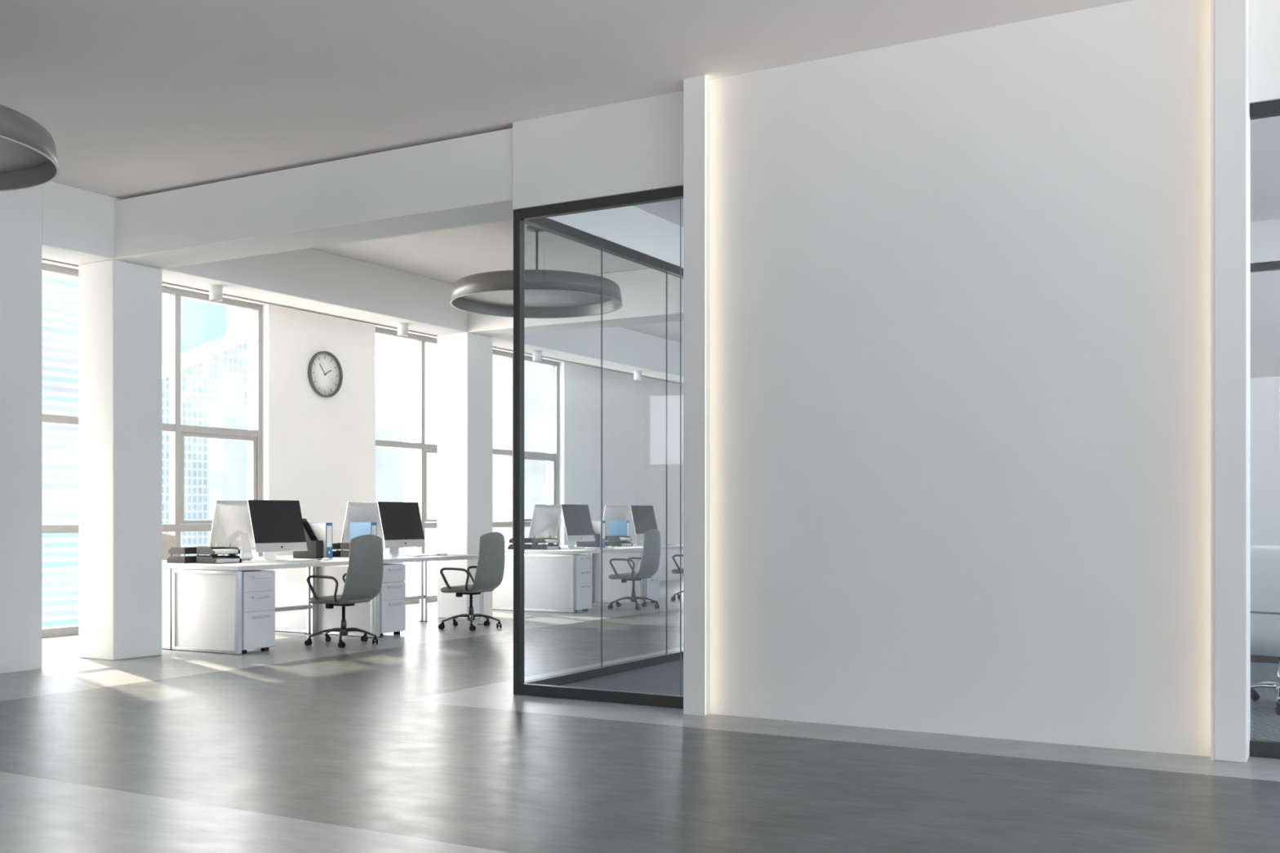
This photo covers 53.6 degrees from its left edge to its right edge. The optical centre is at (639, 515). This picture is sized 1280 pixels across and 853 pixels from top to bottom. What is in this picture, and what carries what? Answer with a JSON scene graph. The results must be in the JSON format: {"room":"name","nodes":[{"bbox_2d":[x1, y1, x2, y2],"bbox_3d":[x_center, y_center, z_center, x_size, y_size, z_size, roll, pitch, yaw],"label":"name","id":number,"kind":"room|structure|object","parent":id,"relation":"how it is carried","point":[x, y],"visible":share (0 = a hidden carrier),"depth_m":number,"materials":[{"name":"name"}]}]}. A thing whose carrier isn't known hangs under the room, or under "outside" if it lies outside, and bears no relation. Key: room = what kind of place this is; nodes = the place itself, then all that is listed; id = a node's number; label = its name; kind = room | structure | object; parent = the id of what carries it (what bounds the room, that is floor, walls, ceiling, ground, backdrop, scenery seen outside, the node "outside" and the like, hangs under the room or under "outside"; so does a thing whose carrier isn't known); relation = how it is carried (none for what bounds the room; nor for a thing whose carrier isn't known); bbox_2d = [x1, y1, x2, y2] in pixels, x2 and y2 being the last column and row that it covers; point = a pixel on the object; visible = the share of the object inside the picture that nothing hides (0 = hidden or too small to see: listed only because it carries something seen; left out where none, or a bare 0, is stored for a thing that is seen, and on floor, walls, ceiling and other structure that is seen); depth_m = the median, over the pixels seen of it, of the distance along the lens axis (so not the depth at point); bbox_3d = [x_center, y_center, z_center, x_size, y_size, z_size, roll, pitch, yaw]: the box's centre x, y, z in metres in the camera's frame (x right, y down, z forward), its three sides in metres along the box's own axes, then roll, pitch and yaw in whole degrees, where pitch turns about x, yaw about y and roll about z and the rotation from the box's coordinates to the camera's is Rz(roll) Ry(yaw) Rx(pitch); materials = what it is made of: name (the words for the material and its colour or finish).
{"room":"open-plan office","nodes":[
{"label":"open-plan office","id":0,"kind":"room"},
{"bbox_2d":[0,185,42,674],"bbox_3d":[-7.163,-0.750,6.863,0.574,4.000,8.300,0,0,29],"label":"column","id":1,"kind":"structure","parent":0,"point":[20,210],"depth_m":10.18,"materials":[{"name":"white paint"}]},
{"bbox_2d":[166,555,210,563],"bbox_3d":[-4.342,0.417,12.224,0.250,0.065,0.330,0,0,29],"label":"tray","id":2,"kind":"object","parent":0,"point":[171,559],"depth_m":12.08,"materials":[{"name":"grey plastic"}]},
{"bbox_2d":[332,550,347,557],"bbox_3d":[-3.381,0.417,13.926,0.250,0.065,0.330,0,0,29],"label":"tray","id":3,"kind":"object","parent":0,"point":[335,553],"depth_m":13.81,"materials":[{"name":"grey plastic"}]},
{"bbox_2d":[42,259,683,581],"bbox_3d":[-1.866,-0.674,20.640,0.360,3.848,21.900,0,0,29],"label":"wall","id":4,"kind":"structure","parent":0,"point":[319,452],"depth_m":17.00,"materials":[{"name":"white paint"}]},
{"bbox_2d":[42,262,78,638],"bbox_3d":[-6.477,-0.670,12.425,0.105,3.840,2.700,0,0,29],"label":"window","id":5,"kind":"structure","parent":4,"relation":"in","point":[46,268],"depth_m":13.15,"materials":[{"name":"grey metal"}]},
{"bbox_2d":[162,285,262,556],"bbox_3d":[-5.222,-0.670,14.645,0.105,3.840,2.200,0,0,29],"label":"window","id":6,"kind":"structure","parent":4,"relation":"in","point":[177,432],"depth_m":14.62,"materials":[{"name":"grey metal"}]},
{"bbox_2d":[307,351,342,397],"bbox_3d":[-4.053,-1.825,16.351,0.052,0.594,0.594,0,0,29],"label":"wall clock","id":7,"kind":"object","parent":4,"relation":"attached to","point":[325,373],"visible":1,"depth_m":16.36,"materials":[{"name":"white plastic"}]},
{"bbox_2d":[42,257,683,384],"bbox_3d":[-1.861,-2.681,20.637,0.372,0.138,21.900,0,0,29],"label":"trim","id":8,"kind":"structure","parent":4,"relation":"attached to","point":[43,258],"depth_m":16.46,"materials":[{"name":"white paint"}]},
{"bbox_2d":[375,326,437,604],"bbox_3d":[-3.161,-0.670,18.293,0.105,3.840,2.300,0,0,29],"label":"window","id":9,"kind":"structure","parent":4,"relation":"in","point":[422,448],"depth_m":18.25,"materials":[{"name":"grey metal"}]},
{"bbox_2d":[492,349,559,554],"bbox_3d":[-1.977,-0.670,20.387,0.105,3.840,2.310,0,0,29],"label":"window","id":10,"kind":"structure","parent":4,"relation":"in","point":[553,457],"depth_m":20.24,"materials":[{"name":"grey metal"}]},
{"bbox_2d":[512,90,683,209],"bbox_3d":[-0.238,-2.446,8.546,1.445,0.608,0.095,0,0,29],"label":"wall","id":11,"kind":"structure","parent":0,"point":[635,145],"depth_m":8.51,"materials":[{"name":"white paint"}]},
{"bbox_2d":[546,205,683,268],"bbox_3d":[0.320,-2.446,10.927,0.075,0.608,4.600,0,0,29],"label":"wall","id":12,"kind":"structure","parent":0,"point":[630,227],"depth_m":10.20,"materials":[{"name":"white paint"}]},
{"bbox_2d":[0,578,1279,852],"bbox_3d":[3.471,1.375,11.018,19.200,0.250,33.800,0,0,29],"label":"floor","id":13,"kind":"structure","parent":0,"point":[419,740],"depth_m":6.23,"materials":[{"name":"concrete"}]},
{"bbox_2d":[78,259,162,660],"bbox_3d":[-4.616,-0.482,11.273,0.470,3.465,0.515,0,0,29],"label":"column","id":14,"kind":"structure","parent":13,"relation":"on","point":[120,303],"depth_m":11.09,"materials":[{"name":"white paint"}]},
{"bbox_2d":[162,533,177,560],"bbox_3d":[-4.988,0.715,13.457,0.671,1.062,0.655,0,0,35],"label":"office chair","id":15,"kind":"object","parent":13,"relation":"on","point":[169,540],"visible":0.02,"depth_m":13.73,"materials":[{"name":"beige leather"}]},
{"bbox_2d":[162,556,311,648],"bbox_3d":[-4.297,0.850,12.827,0.885,0.800,1.845,0,0,29],"label":"office desk","id":16,"kind":"object","parent":13,"relation":"on","point":[166,571],"visible":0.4,"depth_m":11.88,"materials":[{"name":"white laminate"}]},
{"bbox_2d":[166,546,210,563],"bbox_3d":[-4.342,0.374,12.224,0.250,0.150,0.330,0,0,29],"label":"tray","id":17,"kind":"object","parent":16,"relation":"on","point":[173,550],"visible":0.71,"depth_m":12.08,"materials":[{"name":"grey plastic"}]},
{"bbox_2d":[208,500,255,559],"bbox_3d":[-4.059,0.146,12.896,0.181,0.606,0.690,0,0,29],"label":"desktop computer","id":18,"kind":"object","parent":16,"relation":"on","point":[231,523],"visible":0.55,"depth_m":12.80,"materials":[{"name":"silver plastic"}]},
{"bbox_2d":[293,518,323,559],"bbox_3d":[-3.501,0.239,13.368,0.330,0.420,0.100,0,0,29],"label":"magazine file","id":19,"kind":"object","parent":16,"relation":"on","point":[314,547],"visible":0.65,"depth_m":13.31,"materials":[{"name":"black plastic"}]},
{"bbox_2d":[211,569,275,653],"bbox_3d":[-3.807,0.879,11.786,0.800,0.742,0.385,0,0,29],"label":"drawer pedestal","id":20,"kind":"object","parent":13,"relation":"on","point":[258,586],"visible":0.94,"depth_m":11.58,"materials":[{"name":"white metal"}]},
{"bbox_2d":[171,558,374,654],"bbox_3d":[-3.537,0.850,12.398,0.885,0.800,1.845,0,0,29],"label":"office desk","id":21,"kind":"object","parent":13,"relation":"on","point":[206,603],"visible":0.87,"depth_m":11.64,"materials":[{"name":"white laminate"}]},
{"bbox_2d":[196,546,241,564],"bbox_3d":[-4.013,0.374,12.095,0.250,0.150,0.330,0,0,29],"label":"tray","id":22,"kind":"object","parent":21,"relation":"on","point":[203,550],"visible":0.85,"depth_m":12.00,"materials":[{"name":"grey plastic"}]},
{"bbox_2d":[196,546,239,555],"bbox_3d":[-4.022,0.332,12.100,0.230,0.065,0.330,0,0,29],"label":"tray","id":23,"kind":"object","parent":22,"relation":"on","point":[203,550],"depth_m":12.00,"materials":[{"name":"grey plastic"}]},
{"bbox_2d":[212,549,238,554],"bbox_3d":[-4.013,0.341,12.095,0.212,0.036,0.290,0,0,29],"label":"paper stack","id":24,"kind":"object","parent":22,"relation":"in","point":[215,551],"visible":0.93,"depth_m":12.06,"materials":[{"name":"white paper"}]},
{"bbox_2d":[213,558,239,563],"bbox_3d":[-3.997,0.426,12.086,0.212,0.036,0.290,0,0,29],"label":"paper stack","id":25,"kind":"object","parent":22,"relation":"in","point":[217,560],"visible":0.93,"depth_m":12.05,"materials":[{"name":"white paper"}]},
{"bbox_2d":[247,499,307,561],"bbox_3d":[-3.634,0.146,12.656,0.181,0.606,0.690,0,0,29],"label":"desktop computer","id":26,"kind":"object","parent":21,"relation":"on","point":[277,526],"visible":1,"depth_m":12.63,"materials":[{"name":"metal"}]},
{"bbox_2d":[281,560,320,562],"bbox_3d":[-3.337,0.444,12.488,0.116,0.011,0.420,0,0,29],"label":"keyboard","id":27,"kind":"object","parent":21,"relation":"on","point":[295,561],"visible":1,"depth_m":12.44,"materials":[{"name":"metal"}]},
{"bbox_2d":[255,552,424,632],"bbox_3d":[-3.385,0.850,14.442,0.885,0.800,1.845,0,0,29],"label":"office desk","id":28,"kind":"object","parent":13,"relation":"on","point":[291,584],"visible":0.3,"depth_m":13.63,"materials":[{"name":"metal"}]},
{"bbox_2d":[332,542,349,557],"bbox_3d":[-3.381,0.374,13.926,0.250,0.150,0.330,0,0,29],"label":"tray","id":29,"kind":"object","parent":28,"relation":"on","point":[335,546],"visible":0.19,"depth_m":13.81,"materials":[{"name":"grey plastic"}]},
{"bbox_2d":[332,542,349,549],"bbox_3d":[-3.372,0.332,13.921,0.230,0.065,0.330,0,0,29],"label":"tray","id":30,"kind":"object","parent":29,"relation":"on","point":[335,546],"depth_m":13.82,"materials":[{"name":"grey plastic"}]},
{"bbox_2d":[340,502,382,542],"bbox_3d":[-3.132,0.146,14.537,0.181,0.606,0.690,0,0,29],"label":"desktop computer","id":31,"kind":"object","parent":28,"relation":"on","point":[356,512],"visible":0.38,"depth_m":14.40,"materials":[{"name":"silver plastic"}]},
{"bbox_2d":[304,534,382,648],"bbox_3d":[-2.871,0.714,12.356,0.692,1.072,0.656,0,0,26],"label":"office chair","id":32,"kind":"object","parent":13,"relation":"on","point":[362,582],"visible":1,"depth_m":12.16,"materials":[{"name":"grey fabric"}]},
{"bbox_2d":[379,563,405,636],"bbox_3d":[-2.894,0.879,13.401,0.800,0.742,0.385,0,0,29],"label":"drawer pedestal","id":33,"kind":"object","parent":13,"relation":"on","point":[393,591],"visible":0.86,"depth_m":13.20,"materials":[{"name":"white metal"}]},
{"bbox_2d":[315,553,484,637],"bbox_3d":[-2.624,0.850,14.012,0.885,0.800,1.845,0,0,29],"label":"office desk","id":34,"kind":"object","parent":13,"relation":"on","point":[357,615],"visible":0.46,"depth_m":13.34,"materials":[{"name":"metal"}]},
{"bbox_2d":[308,522,332,558],"bbox_3d":[-3.410,0.261,13.451,0.306,0.378,0.095,0,0,29],"label":"ring binder","id":35,"kind":"object","parent":34,"relation":"on","point":[322,531],"visible":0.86,"depth_m":13.38,"materials":[{"name":"white paper"}]},
{"bbox_2d":[340,543,349,557],"bbox_3d":[-3.051,0.374,13.797,0.250,0.150,0.330,0,0,29],"label":"tray","id":36,"kind":"object","parent":34,"relation":"on","point":[343,546],"visible":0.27,"depth_m":13.69,"materials":[{"name":"grey plastic"}]},
{"bbox_2d":[350,522,377,539],"bbox_3d":[-3.065,0.261,14.061,0.306,0.378,0.095,0,0,29],"label":"ring binder","id":37,"kind":"object","parent":34,"relation":"on","point":[357,529],"visible":0.33,"depth_m":14.02,"materials":[{"name":"blue paper"}]},
{"bbox_2d":[377,502,426,555],"bbox_3d":[-2.706,0.146,14.297,0.181,0.606,0.690,0,0,29],"label":"desktop computer","id":38,"kind":"object","parent":34,"relation":"on","point":[401,522],"visible":1,"depth_m":14.27,"materials":[{"name":"black plastic"}]},
{"bbox_2d":[437,332,492,619],"bbox_3d":[-2.156,-0.482,15.626,0.470,3.465,0.515,0,0,29],"label":"column","id":39,"kind":"structure","parent":13,"relation":"on","point":[464,360],"depth_m":15.43,"materials":[{"name":"white paint"}]},
{"bbox_2d":[438,532,505,631],"bbox_3d":[-1.867,0.714,14.132,0.692,1.072,0.656,0,0,26],"label":"office chair","id":40,"kind":"object","parent":13,"relation":"on","point":[489,575],"visible":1,"depth_m":13.94,"materials":[{"name":"grey fabric"}]},
{"bbox_2d":[492,546,590,609],"bbox_3d":[-1.542,0.850,17.702,0.885,0.800,1.845,0,0,29],"label":"office desk","id":41,"kind":"object","parent":13,"relation":"on","point":[503,595],"visible":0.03,"depth_m":16.79,"materials":[{"name":"metal"}]},
{"bbox_2d":[507,537,536,549],"bbox_3d":[-1.587,0.374,17.099,0.250,0.150,0.330,0,0,29],"label":"tray","id":42,"kind":"object","parent":41,"relation":"on","point":[526,540],"visible":0.37,"depth_m":16.99,"materials":[{"name":"grey plastic"}]},
{"bbox_2d":[507,544,531,549],"bbox_3d":[-1.587,0.417,17.099,0.250,0.065,0.330,0,0,29],"label":"tray","id":43,"kind":"object","parent":42,"relation":"on","point":[511,546],"depth_m":16.99,"materials":[{"name":"grey plastic"}]},
{"bbox_2d":[508,537,531,542],"bbox_3d":[-1.578,0.332,17.094,0.230,0.065,0.330,0,0,29],"label":"tray","id":44,"kind":"object","parent":42,"relation":"on","point":[526,540],"depth_m":16.99,"materials":[{"name":"grey plastic"}]},
{"bbox_2d":[528,504,561,544],"bbox_3d":[-1.304,0.146,17.772,0.181,0.606,0.690,0,0,29],"label":"desktop computer","id":45,"kind":"object","parent":41,"relation":"on","point":[545,517],"visible":0.73,"depth_m":17.71,"materials":[{"name":"silver plastic"}]},
{"bbox_2d":[576,531,599,546],"bbox_3d":[-0.745,0.239,18.243,0.330,0.420,0.100,0,0,29],"label":"magazine file","id":46,"kind":"object","parent":41,"relation":"on","point":[597,536],"visible":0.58,"depth_m":18.18,"materials":[{"name":"black plastic"}]},
{"bbox_2d":[538,553,591,613],"bbox_3d":[-1.051,0.879,16.661,0.800,0.742,0.385,0,0,29],"label":"drawer pedestal","id":47,"kind":"object","parent":13,"relation":"on","point":[583,562],"visible":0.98,"depth_m":16.47,"materials":[{"name":"white metal"}]},
{"bbox_2d":[524,546,643,613],"bbox_3d":[-0.782,0.850,17.273,0.885,0.800,1.845,0,0,29],"label":"office desk","id":48,"kind":"object","parent":13,"relation":"on","point":[549,580],"visible":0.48,"depth_m":16.48,"materials":[{"name":"metal"}]},
{"bbox_2d":[531,537,560,550],"bbox_3d":[-1.258,0.374,16.970,0.250,0.150,0.330,0,0,29],"label":"tray","id":49,"kind":"object","parent":48,"relation":"on","point":[535,540],"visible":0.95,"depth_m":16.85,"materials":[{"name":"grey plastic"}]},
{"bbox_2d":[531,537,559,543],"bbox_3d":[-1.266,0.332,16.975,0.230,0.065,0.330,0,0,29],"label":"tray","id":50,"kind":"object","parent":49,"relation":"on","point":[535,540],"depth_m":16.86,"materials":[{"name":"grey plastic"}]},
{"bbox_2d":[560,504,595,548],"bbox_3d":[-0.878,0.146,17.531,0.181,0.606,0.690,0,0,29],"label":"desktop computer","id":51,"kind":"object","parent":48,"relation":"on","point":[577,519],"visible":0.99,"depth_m":17.50,"materials":[{"name":"black plastic"}]},
{"bbox_2d":[559,544,635,554],"bbox_3d":[-0.629,0.850,19.317,0.885,0.800,1.845,0,0,29],"label":"office desk","id":52,"kind":"object","parent":13,"relation":"on","point":[633,544],"visible":0.05,"depth_m":18.86,"materials":[{"name":"metal"}]},
{"bbox_2d":[602,505,628,536],"bbox_3d":[-0.376,0.146,19.413,0.181,0.606,0.690,0,0,29],"label":"desktop computer","id":53,"kind":"object","parent":52,"relation":"on","point":[611,513],"visible":0.42,"depth_m":19.31,"materials":[{"name":"silver plastic"}]},
{"bbox_2d":[513,186,683,708],"bbox_3d":[0.891,-0.445,10.552,1.448,3.390,4.670,0,0,29],"label":"glass wall","id":54,"kind":"structure","parent":13,"relation":"on","point":[550,686],"depth_m":8.87,"materials":[{"name":"black metal"}]},
{"bbox_2d":[608,528,660,610],"bbox_3d":[-0.075,0.714,17.140,0.692,1.072,0.656,0,0,26],"label":"office chair","id":55,"kind":"object","parent":13,"relation":"on","point":[650,562],"visible":1,"depth_m":16.94,"materials":[{"name":"grey metal"}]},
{"bbox_2d":[593,544,683,604],"bbox_3d":[0.131,0.850,18.888,0.885,0.800,1.845,0,0,29],"label":"office desk","id":56,"kind":"object","parent":13,"relation":"on","point":[612,589],"visible":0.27,"depth_m":18.14,"materials":[{"name":"metal"}]},
{"bbox_2d":[591,520,605,546],"bbox_3d":[-0.654,0.261,18.326,0.306,0.378,0.095,0,0,29],"label":"ring binder","id":57,"kind":"object","parent":56,"relation":"on","point":[596,525],"visible":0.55,"depth_m":18.25,"materials":[{"name":"white paper"}]},
{"bbox_2d":[608,520,629,542],"bbox_3d":[-0.310,0.261,18.936,0.306,0.378,0.095,0,0,29],"label":"ring binder","id":58,"kind":"object","parent":56,"relation":"on","point":[616,528],"visible":0.73,"depth_m":18.89,"materials":[{"name":"blue plastic"}]},
{"bbox_2d":[606,536,632,546],"bbox_3d":[-0.296,0.374,18.672,0.250,0.150,0.330,0,0,29],"label":"tray","id":59,"kind":"object","parent":56,"relation":"on","point":[618,544],"visible":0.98,"depth_m":18.55,"materials":[{"name":"grey plastic"}]},
{"bbox_2d":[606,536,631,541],"bbox_3d":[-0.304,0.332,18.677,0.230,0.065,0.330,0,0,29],"label":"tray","id":60,"kind":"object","parent":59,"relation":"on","point":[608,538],"depth_m":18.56,"materials":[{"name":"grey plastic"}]},
{"bbox_2d":[630,505,657,546],"bbox_3d":[0.049,0.146,19.172,0.181,0.606,0.690,0,0,29],"label":"desktop computer","id":61,"kind":"object","parent":56,"relation":"on","point":[643,516],"visible":0.82,"depth_m":19.12,"materials":[{"name":"black plastic"}]},
{"bbox_2d":[645,564,659,603],"bbox_3d":[-0.138,0.879,18.276,0.800,0.742,0.385,0,0,29],"label":"drawer pedestal","id":62,"kind":"object","parent":13,"relation":"on","point":[652,584],"visible":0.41,"depth_m":18.10,"materials":[{"name":"white metal"}]},
{"bbox_2d":[671,554,683,600],"bbox_3d":[0.811,0.714,18.810,0.692,1.072,0.656,0,0,26],"label":"office chair","id":63,"kind":"object","parent":13,"relation":"on","point":[675,571],"visible":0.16,"depth_m":18.64,"materials":[{"name":"grey metal"}]},
{"bbox_2d":[683,75,710,715],"bbox_3d":[0.396,-0.750,8.060,0.138,4.000,0.257,0,0,29],"label":"column","id":64,"kind":"structure","parent":13,"relation":"on","point":[692,86],"depth_m":7.95,"materials":[{"name":"white paint"}]},
{"bbox_2d":[560,659,1279,741],"bbox_3d":[5.579,1.244,7.909,12.050,0.012,4.520,0,0,29],"label":"carpet","id":65,"kind":"object","parent":13,"relation":"on","point":[662,678],"visible":0.2,"depth_m":9.31,"materials":[{"name":"grey carpet"}]},
{"bbox_2d":[1250,545,1279,715],"bbox_3d":[4.135,0.712,8.148,0.665,1.044,0.668,0,0,44],"label":"chair","id":66,"kind":"object","parent":65,"relation":"on","point":[1264,559],"visible":0.48,"depth_m":7.96,"materials":[{"name":"white leather"}]},
{"bbox_2d":[1213,0,1250,763],"bbox_3d":[3.061,-0.750,6.553,0.151,4.000,0.257,0,0,29],"label":"column","id":67,"kind":"structure","parent":13,"relation":"on","point":[1232,118],"depth_m":6.44,"materials":[{"name":"white paint"}]},
{"bbox_2d":[1249,99,1279,759],"bbox_3d":[6.435,-0.445,4.771,7.472,3.390,0.060,0,0,29],"label":"glass wall","id":68,"kind":"structure","parent":13,"relation":"on","point":[1258,748],"depth_m":6.55,"materials":[{"name":"black metal"}]},
{"bbox_2d":[1250,260,1279,663],"bbox_3d":[6.710,-0.445,9.911,12.050,3.390,0.060,0,0,29],"label":"glass wall","id":69,"kind":"structure","parent":13,"relation":"on","point":[1272,265],"depth_m":10.69,"materials":[{"name":"black metal"}]},
{"bbox_2d":[0,0,1279,377],"bbox_3d":[3.471,-2.875,11.018,19.200,0.250,33.800,0,0,29],"label":"ceiling","id":70,"kind":"structure","parent":0,"point":[135,98],"depth_m":7.75,"materials":[{"name":"paint"}]},
{"bbox_2d":[0,104,59,191],"bbox_3d":[-4.120,-2.377,7.038,1.632,0.744,1.632,0,0,29],"label":"pendant lamp","id":71,"kind":"object","parent":70,"relation":"hanging from","point":[28,151],"visible":1,"depth_m":7.33,"materials":[{"name":"grey metal"}]},
{"bbox_2d":[0,137,48,172],"bbox_3d":[-4.120,-2.114,7.038,1.560,0.008,1.560,0,0,29],"label":"diffuser","id":72,"kind":"object","parent":71,"relation":"attached to","point":[15,157],"depth_m":7.49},
{"bbox_2d":[114,128,513,268],"bbox_3d":[-2.584,-2.467,10.127,4.195,0.505,0.510,0,0,29],"label":"ceiling beam","id":73,"kind":"structure","parent":70,"relation":"attached to","point":[464,181],"depth_m":9.82,"materials":[{"name":"white paint"}]},
{"bbox_2d":[42,181,683,382],"bbox_3d":[0.186,-2.482,19.769,0.470,0.535,21.396,0,0,29],"label":"ceiling beam","id":74,"kind":"structure","parent":70,"relation":"attached to","point":[78,224],"depth_m":13.41,"materials":[{"name":"white paint"}]},
{"bbox_2d":[208,284,222,301],"bbox_3d":[-4.081,-2.145,12.208,0.124,0.140,0.124,0,0,29],"label":"ceiling spotlight","id":75,"kind":"object","parent":74,"relation":"attached to","point":[215,291],"visible":1,"depth_m":12.16,"materials":[{"name":"white paint"}]},
{"bbox_2d":[397,322,408,336],"bbox_3d":[-2.728,-2.145,14.602,0.124,0.140,0.124,0,0,29],"label":"ceiling spotlight","id":76,"kind":"object","parent":74,"relation":"attached to","point":[402,327],"visible":1,"depth_m":14.55,"materials":[{"name":"white paint"}]},
{"bbox_2d":[533,350,542,361],"bbox_3d":[-1.375,-2.145,16.996,0.124,0.140,0.124,0,0,29],"label":"ceiling spotlight","id":77,"kind":"object","parent":74,"relation":"attached to","point":[537,354],"visible":1,"depth_m":16.94,"materials":[{"name":"white paint"}]},
{"bbox_2d":[633,370,641,380],"bbox_3d":[-0.032,-2.145,19.373,0.124,0.140,0.124,0,0,29],"label":"ceiling spotlight","id":78,"kind":"object","parent":74,"relation":"attached to","point":[637,374],"visible":1,"depth_m":19.32,"materials":[{"name":"white paint"}]},
{"bbox_2d":[449,225,622,318],"bbox_3d":[-0.981,-2.377,12.064,1.632,0.744,1.632,0,0,29],"label":"pendant lamp","id":79,"kind":"object","parent":70,"relation":"hanging from","point":[548,294],"visible":0.91,"depth_m":12.01,"materials":[{"name":"grey metal"}]},
{"bbox_2d":[460,289,613,307],"bbox_3d":[-0.981,-2.114,12.064,1.560,0.008,1.560,0,0,29],"label":"diffuser","id":80,"kind":"object","parent":79,"relation":"attached to","point":[532,298],"depth_m":12.40,"materials":[{"name":"white plastic"}]},
{"bbox_2d":[467,267,683,337],"bbox_3d":[1.240,-2.481,13.707,7.330,0.531,0.515,0,0,29],"label":"ceiling beam","id":81,"kind":"structure","parent":70,"relation":"attached to","point":[643,291],"depth_m":14.24,"materials":[{"name":"white paint"}]},
{"bbox_2d":[633,115,1279,226],"bbox_3d":[5.585,-2.520,7.911,12.060,0.060,4.530,0,0,29],"label":"ceiling","id":82,"kind":"structure","parent":0,"point":[1264,132],"depth_m":9.45,"materials":[{"name":"paint"}]},
{"bbox_2d":[710,0,1210,756],"bbox_3d":[1.752,-0.750,7.349,2.922,4.000,0.160,0,0,29],"label":"wall","id":83,"kind":"structure","parent":0,"point":[960,282],"depth_m":7.17,"materials":[{"name":"white paint"}]},
{"bbox_2d":[702,75,705,715],"bbox_3d":[0.401,-0.750,7.915,0.013,4.000,0.009,0,0,29],"label":"trim","id":84,"kind":"structure","parent":83,"relation":"attached to","point":[704,76],"depth_m":7.91,"materials":[{"name":"white paint"}]},
{"bbox_2d":[1210,0,1213,760],"bbox_3d":[2.928,-0.750,6.486,0.014,4.000,0.009,0,0,29],"label":"trim","id":85,"kind":"structure","parent":83,"relation":"attached to","point":[1211,1],"depth_m":6.48,"materials":[{"name":"white paint"}]},
{"bbox_2d":[1249,0,1279,103],"bbox_3d":[6.439,-2.446,4.772,7.484,0.608,0.095,0,0,29],"label":"wall","id":86,"kind":"structure","parent":0,"point":[1264,15],"depth_m":6.54,"materials":[{"name":"white paint"}]},
{"bbox_2d":[1250,376,1279,546],"bbox_3d":[11.650,-0.750,25.693,19.000,4.000,0.200,0,0,29],"label":"wall","id":87,"kind":"structure","parent":0,"point":[1264,391],"depth_m":25.15,"materials":[{"name":"white paint"}]},
{"bbox_2d":[1250,218,1279,263],"bbox_3d":[6.717,-2.446,9.913,12.060,0.608,0.070,0,0,29],"label":"wall","id":88,"kind":"structure","parent":0,"point":[1264,234],"depth_m":10.69,"materials":[{"name":"white paint"}]},
{"label":"outside","id":89,"kind":"structure","parent":0,"visible":0},
{"bbox_3d":[-129.453,61.500,228.237,390.000,0.500,570.000,0,0,29],"label":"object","id":90,"kind":"object","parent":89,"visible":0},
{"bbox_2d":[42,271,78,628],"bbox_3d":[-40.056,21.650,64.279,17.000,79.200,20.500,0,0,29],"label":"office tower","id":91,"kind":"structure","parent":90,"relation":"on","point":[60,292],"depth_m":65.15,"materials":[{"name":"white glass"}]},
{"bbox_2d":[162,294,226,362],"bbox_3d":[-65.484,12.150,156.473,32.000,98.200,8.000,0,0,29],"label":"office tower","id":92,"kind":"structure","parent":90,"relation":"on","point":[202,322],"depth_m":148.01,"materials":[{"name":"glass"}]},
{"bbox_2d":[162,325,247,556],"bbox_3d":[-37.634,21.013,108.857,5.350,80.475,20.755,0,0,29],"label":"office tower","id":93,"kind":"structure","parent":90,"relation":"on","point":[201,366],"depth_m":105.67,"materials":[{"name":"white glass"}]},
{"bbox_2d":[208,373,247,557],"bbox_3d":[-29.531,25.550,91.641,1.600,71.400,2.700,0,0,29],"label":"office tower","id":94,"kind":"structure","parent":90,"relation":"on","point":[228,459],"depth_m":90.79,"materials":[{"name":"white glass"}]},
{"bbox_2d":[375,373,403,564],"bbox_3d":[-27.042,24.150,113.725,7.000,74.200,9.400,0,0,29],"label":"office tower","id":95,"kind":"structure","parent":90,"relation":"on","point":[388,410],"depth_m":114.40,"materials":[{"name":"white glass"}]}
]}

